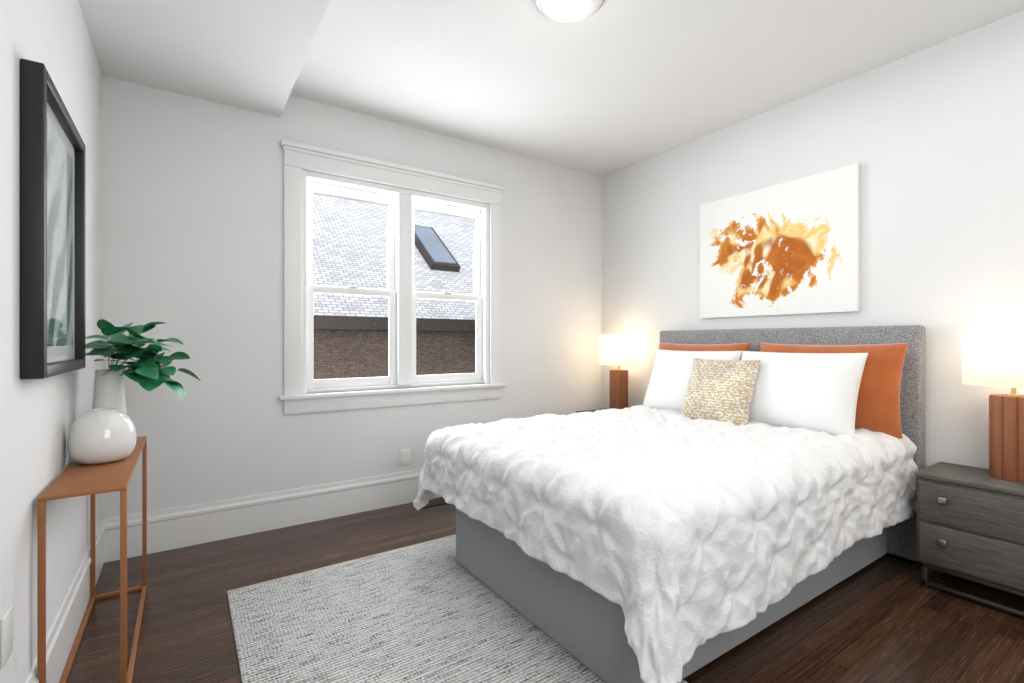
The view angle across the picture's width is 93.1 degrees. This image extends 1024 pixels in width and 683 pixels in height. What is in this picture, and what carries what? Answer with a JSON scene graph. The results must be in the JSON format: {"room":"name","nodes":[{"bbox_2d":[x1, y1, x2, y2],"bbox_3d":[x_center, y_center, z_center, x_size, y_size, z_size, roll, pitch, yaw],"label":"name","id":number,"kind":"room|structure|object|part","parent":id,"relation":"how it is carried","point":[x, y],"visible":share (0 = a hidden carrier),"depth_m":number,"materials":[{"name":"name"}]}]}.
{"room":"bedroom","nodes":[
{"label":"bedroom","id":0,"kind":"room"},
{"bbox_2d":[0,0,101,682],"bbox_3d":[-0.941,-0.270,0.572,0.200,2.850,5.000,0,0,-34],"label":"wall","id":1,"kind":"structure","parent":0,"point":[38,418],"depth_m":1.42,"materials":[{"name":"paint"}]},
{"bbox_2d":[1,605,12,667],"bbox_3d":[-1.223,0.713,1.175,0.006,0.115,0.075,0,0,-34],"label":"electrical outlet","id":2,"kind":"object","parent":1,"relation":"attached to","point":[7,635],"visible":1,"depth_m":1.16,"materials":[{"name":"plastic"}]},
{"bbox_2d":[20,58,85,378],"bbox_3d":[-1.454,-0.323,1.555,0.047,0.845,0.655,0,0,-34],"label":"framed art","id":3,"kind":"object","parent":1,"relation":"attached to","point":[52,244],"visible":1,"depth_m":1.44,"materials":[{"name":"black wood"}]},
{"bbox_2d":[38,105,72,346],"bbox_3d":[-1.456,-0.323,1.554,0.002,0.673,0.483,0,0,-34],"label":"print","id":4,"kind":"object","parent":3,"relation":"attached to","point":[59,158],"depth_m":1.57},
{"bbox_2d":[26,519,104,682],"bbox_3d":[-0.851,1.042,0.632,0.015,0.225,4.600,0,0,-34],"label":"baseboard","id":5,"kind":"structure","parent":1,"relation":"attached to","point":[62,635],"depth_m":1.78,"materials":[{"name":"white wood"}]},
{"bbox_2d":[78,0,329,116],"bbox_3d":[-0.505,-1.542,0.865,0.850,0.305,4.600,0,0,-34],"label":"ceiling","id":6,"kind":"structure","parent":0,"point":[250,55],"depth_m":2.27,"materials":[{"name":"paint"}]},
{"bbox_2d":[102,76,601,518],"bbox_3d":[-0.707,-0.270,3.624,3.600,2.850,0.200,0,0,-34],"label":"wall","id":7,"kind":"structure","parent":0,"point":[193,224],"depth_m":2.94,"materials":[{"name":"paint"}]},
{"bbox_2d":[103,469,435,562],"bbox_3d":[-0.647,1.042,3.535,3.600,0.225,0.015,0,0,-34],"label":"baseboard","id":8,"kind":"structure","parent":7,"relation":"attached to","point":[178,527],"depth_m":2.92,"materials":[{"name":"white wood"}]},
{"bbox_2d":[278,139,506,414],"bbox_3d":[-0.783,-0.394,3.504,1.660,1.698,0.195,0,0,-34],"label":"window","id":9,"kind":"structure","parent":7,"relation":"in","point":[302,187],"depth_m":3.45,"materials":[{"name":"white wood"}]},
{"bbox_2d":[400,449,409,465],"bbox_3d":[-0.763,0.828,3.460,0.075,0.115,0.009,0,0,-34],"label":"electrical outlet","id":10,"kind":"object","parent":7,"relation":"attached to","point":[404,457],"visible":1,"depth_m":3.46,"materials":[{"name":"plastic"}]},
{"bbox_2d":[402,451,407,463],"bbox_3d":[-0.762,0.828,3.458,0.035,0.075,0.004,0,0,-34],"label":"socket","id":11,"kind":"object","parent":10,"relation":"attached to","point":[404,453],"depth_m":3.46,"materials":[{"name":"plastic"}]},
{"bbox_2d":[66,497,1023,682],"bbox_3d":[0.635,1.205,1.634,4.000,0.100,5.000,0,0,-34],"label":"floor","id":12,"kind":"structure","parent":0,"point":[886,618],"depth_m":2.01,"materials":[{"name":"brown wood"}]},
{"bbox_2d":[37,436,146,682],"bbox_3d":[-1.534,0.800,1.830,0.200,0.710,0.950,0,0,-34],"label":"console table","id":13,"kind":"object","parent":12,"relation":"on","point":[74,479],"visible":0.83,"depth_m":1.54,"materials":[{"name":"brown wood"}]},
{"bbox_2d":[67,408,136,463],"bbox_3d":[-1.520,0.348,1.803,0.198,0.194,0.186,0,0,-34],"label":"round vase","id":14,"kind":"object","parent":13,"relation":"on","point":[101,435],"visible":1,"depth_m":1.74,"materials":[{"name":"white ceramic"}]},
{"bbox_2d":[86,319,199,413],"bbox_3d":[-1.552,0.178,2.042,0.406,0.535,0.453,0,0,-34],"label":"potted plant","id":15,"kind":"object","parent":13,"relation":"on","point":[145,371],"visible":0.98,"depth_m":1.96,"materials":[{"name":"white"}]},
{"bbox_2d":[421,498,445,508],"bbox_3d":[-0.554,1.152,3.468,0.280,0.006,0.110,0,0,-34],"label":"floor vent","id":16,"kind":"object","parent":12,"relation":"in","point":[439,501],"visible":0.43,"depth_m":3.46,"materials":[{"name":"brown metal"}]},
{"bbox_2d":[227,534,687,682],"bbox_3d":[-0.241,1.149,1.752,1.240,0.012,1.975,0,0,-34],"label":"rug","id":17,"kind":"object","parent":12,"relation":"on","point":[433,611],"visible":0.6,"depth_m":1.93,"materials":[{"name":"grey fabric"}]},
{"bbox_2d":[576,408,606,412],"bbox_3d":[0.875,0.885,4.112,0.380,0.540,0.608,0,0,-34],"label":"nightstand","id":18,"kind":"object","parent":12,"relation":"on","point":[594,410],"depth_m":4.32,"materials":[{"name":"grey wood"}]},
{"bbox_2d":[599,334,638,408],"bbox_3d":[0.915,0.278,4.151,0.340,0.675,0.340,0,0,-34],"label":"lamp","id":19,"kind":"object","parent":18,"relation":"on","point":[618,350],"visible":0.83,"depth_m":4.04,"materials":[{"name":"fabric"}]},
{"bbox_3d":[0.915,0.093,4.151,0.056,0.300,0.056,0,0,-34],"label":"stem","id":20,"kind":"part","parent":19,"relation":"part of","materials":[{"name":"white fabric"}]},
{"bbox_3d":[0.915,0.069,4.151,0.340,0.258,0.340,0,0,-34],"label":"lamp shade","id":21,"kind":"part","parent":19,"relation":"part of","materials":[{"name":"white fabric"}]},
{"bbox_2d":[413,325,925,682],"bbox_3d":[0.814,0.528,2.607,2.164,1.226,1.693,0,0,-34],"label":"bed","id":22,"kind":"object","parent":12,"relation":"on","point":[716,494],"visible":1,"depth_m":2.01,"materials":[{"name":"fabric"}]},
{"bbox_2d":[642,349,742,421],"bbox_3d":[1.211,0.277,3.320,0.202,0.485,0.700,26,-14,-30],"label":"pillow","id":23,"kind":"object","parent":22,"relation":"on","point":[672,368],"depth_m":3.32,"materials":[{"name":"white fabric"}]},
{"bbox_3d":[1.668,0.528,3.200,0.085,1.226,1.660,0,0,-34],"label":"headboard","id":24,"kind":"part","parent":22,"relation":"part of","materials":[{"name":"grey fabric"}]},
{"bbox_2d":[727,350,868,440],"bbox_3d":[1.591,0.277,2.756,0.199,0.485,0.700,26,-15,-33],"label":"pillow","id":25,"kind":"object","parent":22,"relation":"on","point":[824,392],"depth_m":2.60,"materials":[{"name":"white fabric"}]},
{"bbox_2d":[915,462,1023,616],"bbox_3d":[2.212,0.885,2.131,0.380,0.540,0.608,0,0,-34],"label":"nightstand","id":26,"kind":"object","parent":12,"relation":"on","point":[970,523],"visible":0.98,"depth_m":2.13,"materials":[{"name":"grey wood"}]},
{"bbox_3d":[2.078,0.743,2.041,0.023,0.179,0.576,0,0,-34],"label":"drawer","id":27,"kind":"part","parent":26,"relation":"part of","materials":[{"name":"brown wood"}]},
{"bbox_3d":[2.078,0.933,2.041,0.023,0.179,0.576,0,0,-34],"label":"drawer","id":28,"kind":"part","parent":26,"relation":"part of","materials":[{"name":"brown wood"}]},
{"bbox_3d":[2.061,0.817,2.030,0.018,0.221,0.430,0,0,-34],"label":"handle","id":29,"kind":"part","parent":26,"relation":"part of","materials":[{"name":"metal"}]},
{"bbox_2d":[962,327,1023,482],"bbox_3d":[2.249,0.278,2.174,0.340,0.675,0.340,0,0,-34],"label":"lamp","id":30,"kind":"object","parent":26,"relation":"on","point":[992,357],"visible":1,"depth_m":2.13,"materials":[{"name":"fabric"}]},
{"bbox_3d":[2.249,0.069,2.174,0.340,0.258,0.340,0,0,-34],"label":"lamp shade","id":31,"kind":"part","parent":30,"relation":"part of","materials":[{"name":"white fabric"}]},
{"bbox_3d":[2.249,0.093,2.174,0.056,0.300,0.056,0,0,-34],"label":"stem","id":32,"kind":"part","parent":30,"relation":"part of","materials":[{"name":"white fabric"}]},
{"bbox_2d":[290,0,1023,176],"bbox_3d":[0.987,-1.620,1.872,2.750,0.150,4.600,0,0,-34],"label":"ceiling","id":33,"kind":"structure","parent":0,"point":[608,87],"depth_m":2.69,"materials":[{"name":"paint"}]},
{"bbox_2d":[534,0,604,22],"bbox_3d":[0.260,-1.510,2.154,0.326,0.070,0.326,0,0,-34],"label":"ceiling light","id":34,"kind":"object","parent":33,"relation":"attached to","point":[566,11],"visible":1,"depth_m":2.17,"materials":[{"name":"white glass"}]},
{"bbox_2d":[602,10,1023,468],"bbox_3d":[2.210,-0.270,2.697,0.200,2.850,5.000,0,0,-34],"label":"wall","id":35,"kind":"structure","parent":0,"point":[930,140],"depth_m":2.65,"materials":[{"name":"paint"}]},
{"bbox_2d":[700,163,859,317],"bbox_3d":[1.712,-0.600,3.223,0.032,0.850,1.030,0,0,-34],"label":"canvas art","id":36,"kind":"object","parent":35,"relation":"attached to","point":[790,247],"visible":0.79,"depth_m":3.12,"materials":[{"name":"white"}]},
{"label":"outside","id":37,"kind":"structure","parent":0,"visible":0},
{"bbox_2d":[313,194,474,379],"bbox_3d":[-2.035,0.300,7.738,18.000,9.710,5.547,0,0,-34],"label":"window panes","id":38,"kind":"structure","parent":37,"point":[432,310],"depth_m":5.52,"materials":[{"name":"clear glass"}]}
]}

